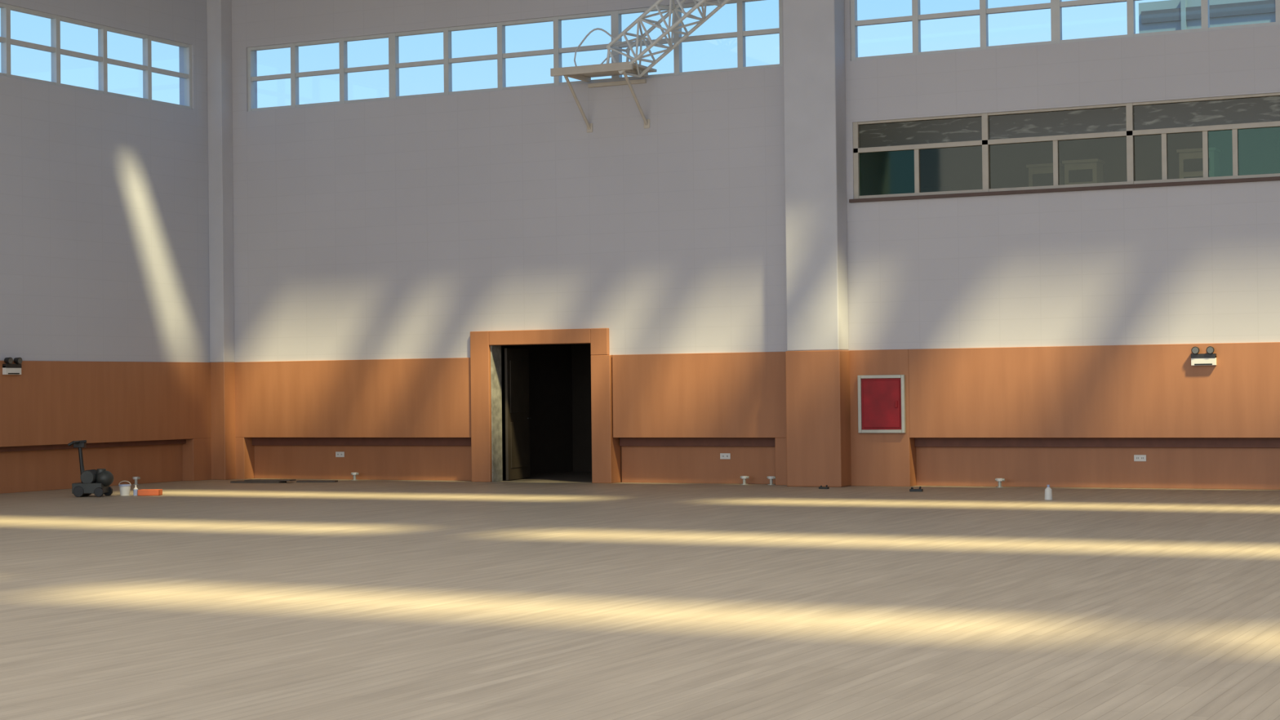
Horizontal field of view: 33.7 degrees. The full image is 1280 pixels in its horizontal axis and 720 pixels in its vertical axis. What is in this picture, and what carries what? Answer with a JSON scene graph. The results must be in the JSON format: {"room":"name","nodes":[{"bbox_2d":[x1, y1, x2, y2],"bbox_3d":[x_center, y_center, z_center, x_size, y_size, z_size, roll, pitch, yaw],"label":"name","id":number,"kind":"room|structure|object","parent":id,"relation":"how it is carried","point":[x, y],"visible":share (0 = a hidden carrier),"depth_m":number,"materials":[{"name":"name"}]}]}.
{"room":"sports hall","nodes":[
{"label":"sports hall","id":0,"kind":"room"},
{"bbox_2d":[0,0,209,362],"bbox_3d":[-14.949,-3.560,21.259,0.300,7.000,34.000,-1,-1,26],"label":"wall","id":1,"kind":"structure","parent":0,"point":[104,208],"depth_m":33.82,"materials":[{"name":"white paint"}]},
{"bbox_2d":[2,357,22,374],"bbox_3d":[-9.412,0.090,31.749,0.108,0.260,0.330,-1,-1,26],"label":"emergency light","id":2,"kind":"object","parent":1,"relation":"attached to","point":[8,368],"visible":1,"depth_m":31.70,"materials":[{"name":"white plastic"}]},
{"bbox_2d":[0,3,191,109],"bbox_3d":[-13.465,-4.871,24.160,0.110,1.100,26.160,-1,-1,26],"label":"window","id":3,"kind":"structure","parent":1,"relation":"in","point":[6,41],"depth_m":33.86,"materials":[{"name":"white metal"}]},
{"bbox_2d":[0,360,211,493],"bbox_3d":[-14.950,0.938,21.061,0.330,2.000,33.700,-1,-1,26],"label":"wall paneling","id":4,"kind":"structure","parent":1,"relation":"attached to","point":[150,421],"depth_m":33.72,"materials":[{"name":"orange wood"}]},
{"bbox_2d":[206,0,235,479],"bbox_3d":[-7.167,-2.461,36.190,0.320,9.000,0.320,-1,-1,26],"label":"column","id":5,"kind":"structure","parent":0,"point":[219,21],"depth_m":36.08,"materials":[{"name":"white paint"}]},
{"bbox_2d":[500,343,622,482],"bbox_3d":[-0.539,0.504,35.511,3.500,3.100,3.800,-1,-1,26],"label":"doorway","id":6,"kind":"structure","parent":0,"point":[560,375],"depth_m":37.30,"materials":[{"name":"black"}]},
{"bbox_2d":[504,347,531,479],"bbox_3d":[-1.980,0.881,34.687,0.111,2.140,0.920,-1,-1,20],"label":"door","id":7,"kind":"structure","parent":6,"relation":"in","point":[517,418],"depth_m":34.61,"materials":[{"name":"grey metal"}]},
{"bbox_2d":[0,478,1279,719],"bbox_3d":[-0.400,1.782,14.161,32.700,0.200,34.300,-1,-1,26],"label":"floor","id":8,"kind":"structure","parent":0,"point":[344,599],"depth_m":14.80,"materials":[{"name":"brown wood"}]},
{"bbox_2d":[67,440,114,497],"bbox_3d":[-7.933,1.568,30.674,0.612,0.821,0.475,-1,-1,6],"label":"floor sander","id":9,"kind":"object","parent":8,"relation":"on","point":[97,482],"depth_m":30.54,"materials":[{"name":"grey metal"}]},
{"bbox_2d":[118,480,131,495],"bbox_3d":[-7.519,1.869,30.874,0.190,0.215,0.180,-1,-1,4],"label":"plastic bucket","id":10,"kind":"object","parent":8,"relation":"on","point":[124,489],"visible":1,"depth_m":30.81,"materials":[{"name":"plastic"}]},
{"bbox_2d":[133,484,137,495],"bbox_3d":[-7.353,1.899,30.847,0.070,0.150,0.070,-1,-1,26],"label":"glue bottle","id":11,"kind":"object","parent":8,"relation":"on","point":[135,490],"visible":1,"depth_m":30.82,"materials":[{"name":"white plastic"}]},
{"bbox_2d":[132,476,140,484],"bbox_3d":[-8.187,1.964,34.388,0.135,0.130,0.110,-1,-1,26],"label":"pipe stub","id":12,"kind":"object","parent":8,"relation":"on","point":[135,478],"visible":0.99,"depth_m":34.37,"materials":[{"name":"metal"}]},
{"bbox_2d":[137,488,162,495],"bbox_3d":[-7.133,1.929,30.794,0.320,0.085,0.200,-1,-1,1],"label":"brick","id":13,"kind":"object","parent":8,"relation":"on","point":[143,491],"visible":1,"depth_m":30.69,"materials":[{"name":"orange brick"}]},
{"bbox_2d":[230,479,337,483],"bbox_3d":[-5.842,1.979,34.576,1.754,0.050,0.420,-1,-1,9],"label":"boards","id":14,"kind":"object","parent":8,"relation":"on","point":[249,481],"visible":1,"depth_m":34.53,"materials":[{"name":"brown wood"}]},
{"bbox_2d":[351,472,359,480],"bbox_3d":[-4.736,1.934,35.153,0.135,0.130,0.110,-1,-1,26],"label":"pipe stub","id":15,"kind":"object","parent":8,"relation":"on","point":[354,474],"visible":1,"depth_m":35.13,"materials":[{"name":"metal"}]},
{"bbox_2d":[740,475,749,484],"bbox_3d":[1.586,1.820,32.012,0.135,0.130,0.110,-1,-1,26],"label":"pipe stub","id":16,"kind":"object","parent":8,"relation":"on","point":[744,477],"visible":1,"depth_m":31.99,"materials":[{"name":"metal"}]},
{"bbox_2d":[767,475,775,484],"bbox_3d":[1.980,1.813,31.817,0.135,0.130,0.110,-1,-1,26],"label":"pipe stub","id":17,"kind":"object","parent":8,"relation":"on","point":[771,477],"visible":1,"depth_m":31.79,"materials":[{"name":"metal"}]},
{"bbox_2d":[818,484,829,488],"bbox_3d":[2.643,1.824,30.404,0.140,0.058,0.060,-1,-1,32],"label":"plane","id":18,"kind":"object","parent":8,"relation":"on","point":[820,486],"visible":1,"depth_m":30.37,"materials":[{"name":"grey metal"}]},
{"bbox_2d":[909,486,923,491],"bbox_3d":[3.835,1.790,29.365,0.180,0.072,0.060,-1,-1,21],"label":"plane","id":19,"kind":"object","parent":8,"relation":"on","point":[912,489],"visible":1,"depth_m":29.34,"materials":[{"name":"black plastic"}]},
{"bbox_2d":[995,478,1004,487],"bbox_3d":[5.150,1.757,30.242,0.135,0.130,0.110,-1,-1,26],"label":"pipe stub","id":20,"kind":"object","parent":8,"relation":"on","point":[999,480],"visible":1,"depth_m":30.22,"materials":[{"name":"metal"}]},
{"bbox_2d":[1044,484,1052,499],"bbox_3d":[5.205,1.684,26.955,0.100,0.190,0.100,-1,-1,26],"label":"water bottle","id":21,"kind":"object","parent":8,"relation":"on","point":[1048,491],"visible":1,"depth_m":26.91,"materials":[{"name":"white plastic"}]},
{"bbox_2d":[231,0,1279,362],"bbox_3d":[7.009,-3.710,29.501,32.300,7.000,0.300,-1,-1,26],"label":"wall","id":22,"kind":"structure","parent":0,"point":[406,228],"depth_m":32.55,"materials":[{"name":"white paint"}]},
{"bbox_2d":[335,451,344,457],"bbox_3d":[-5.043,1.587,35.554,0.170,0.090,0.017,-1,-1,26],"label":"wall socket","id":23,"kind":"object","parent":22,"relation":"attached to","point":[338,454],"visible":1,"depth_m":35.54,"materials":[{"name":"white plastic"}]},
{"bbox_2d":[247,0,782,111],"bbox_3d":[-2.256,-4.875,34.046,9.900,1.100,0.110,-1,-1,26],"label":"window","id":24,"kind":"structure","parent":22,"relation":"in","point":[393,66],"depth_m":34.05,"materials":[{"name":"white metal"}]},
{"bbox_2d":[470,328,622,483],"bbox_3d":[-1.513,0.732,33.665,2.530,2.420,0.370,-1,-1,26],"label":"trim","id":25,"kind":"structure","parent":22,"relation":"attached to","point":[485,346],"depth_m":33.76,"materials":[{"name":"orange wood"}]},
{"bbox_2d":[550,61,657,132],"bbox_3d":[-0.553,-4.038,32.610,1.400,0.910,0.874,-1,-1,26],"label":"platform","id":26,"kind":"object","parent":22,"relation":"attached to","point":[584,73],"depth_m":32.51,"materials":[{"name":"beige paint"}]},
{"bbox_2d":[573,0,729,77],"bbox_3d":[1.097,-5.845,31.319,5.463,2.975,0.536,-1,-1,37],"label":"roof truss","id":27,"kind":"object","parent":26,"relation":"attached to","point":[642,17],"visible":0.98,"depth_m":31.92,"materials":[{"name":"metal"}]},
{"bbox_2d":[720,453,730,458],"bbox_3d":[1.306,1.474,32.401,0.170,0.090,0.017,-1,-1,26],"label":"wall socket","id":28,"kind":"object","parent":22,"relation":"attached to","point":[722,455],"visible":1,"depth_m":32.39,"materials":[{"name":"white plastic"}]},
{"bbox_2d":[234,342,1279,489],"bbox_3d":[7.324,0.784,29.297,31.700,2.000,0.330,-1,-1,26],"label":"wall paneling","id":29,"kind":"structure","parent":22,"relation":"attached to","point":[1055,416],"depth_m":30.98,"materials":[{"name":"orange wood"}]},
{"bbox_2d":[857,374,906,433],"bbox_3d":[3.534,0.644,30.958,0.720,0.850,0.070,-1,-1,26],"label":"upper cabinet","id":30,"kind":"object","parent":22,"relation":"attached to","point":[881,397],"visible":1,"depth_m":30.94,"materials":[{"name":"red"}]},
{"bbox_2d":[848,92,1279,202],"bbox_3d":[7.356,-2.993,29.201,9.465,1.190,0.180,-1,-1,26],"label":"window","id":31,"kind":"structure","parent":22,"relation":"in","point":[1241,134],"depth_m":29.79,"materials":[{"name":"metal"}]},
{"bbox_2d":[850,0,1279,60],"bbox_3d":[7.809,-5.056,29.046,10.420,1.100,0.110,-1,-1,26],"label":"window","id":32,"kind":"structure","parent":22,"relation":"in","point":[1055,6],"depth_m":30.26,"materials":[{"name":"white metal"}]},
{"bbox_2d":[1133,454,1146,461],"bbox_3d":[6.993,1.372,29.576,0.170,0.090,0.017,-1,-1,26],"label":"wall socket","id":33,"kind":"object","parent":22,"relation":"attached to","point":[1136,457],"visible":1,"depth_m":29.57,"materials":[{"name":"white plastic"}]},
{"bbox_2d":[1191,346,1216,365],"bbox_3d":[7.691,-0.055,28.876,0.330,0.260,0.108,-1,-1,26],"label":"emergency light","id":34,"kind":"object","parent":22,"relation":"attached to","point":[1209,358],"visible":1,"depth_m":28.85,"materials":[{"name":"white plastic"}]},
{"bbox_2d":[782,0,851,487],"bbox_3d":[2.594,-2.636,31.274,0.860,9.000,0.440,-1,-1,26],"label":"pillar","id":35,"kind":"structure","parent":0,"point":[818,405],"depth_m":31.08,"materials":[{"name":"white paint"}]},
{"bbox_2d":[920,149,924,186],"bbox_3d":[3.746,-2.766,33.913,0.100,2.700,4.690,-1,-1,26],"label":"wall","id":36,"kind":"structure","parent":0,"point":[922,165],"depth_m":35.92,"materials":[{"name":"paint"}]},
{"bbox_2d":[923,132,1202,191],"bbox_3d":[9.781,-2.890,33.590,11.200,2.800,0.100,-1,-1,26],"label":"wall","id":37,"kind":"structure","parent":0,"point":[960,168],"depth_m":35.10,"materials":[{"name":"white paint"}]},
{"bbox_3d":[8.733,-1.565,31.433,11.000,0.120,4.680,-1,-1,26],"label":"floor","id":38,"kind":"structure","parent":0,"visible":0},
{"bbox_2d":[1026,162,1064,186],"bbox_3d":[6.698,-2.384,34.783,0.560,1.650,0.460,-1,-1,26],"label":"tall cabinet","id":39,"kind":"object","parent":38,"relation":"on","point":[1039,175],"visible":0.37,"depth_m":34.63,"materials":[{"name":"grey metal"}]},
{"bbox_2d":[1062,158,1105,184],"bbox_3d":[7.248,-2.409,34.510,0.590,1.680,0.460,-1,-1,26],"label":"tall cabinet","id":40,"kind":"object","parent":38,"relation":"on","point":[1082,171],"visible":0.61,"depth_m":34.34,"materials":[{"name":"grey metal"}]},
{"bbox_2d":[1176,147,1203,178],"bbox_3d":[8.913,-2.474,33.683,0.610,1.750,0.460,-1,-1,26],"label":"tall cabinet","id":41,"kind":"object","parent":38,"relation":"on","point":[1190,160],"visible":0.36,"depth_m":33.55,"materials":[{"name":"grey metal"}]},
{"label":"outside","id":42,"kind":"structure","parent":0,"visible":0},
{"bbox_3d":[6.250,2.227,29.670,150.000,0.350,180.000,-1,-1,26],"label":"ground","id":43,"kind":"structure","parent":42,"visible":0},
{"bbox_2d":[1138,0,1275,33],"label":"window","id":44,"kind":"structure","parent":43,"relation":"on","point":[1169,15],"depth_m":68.53,"materials":[{"name":"clear glass"}]}
]}

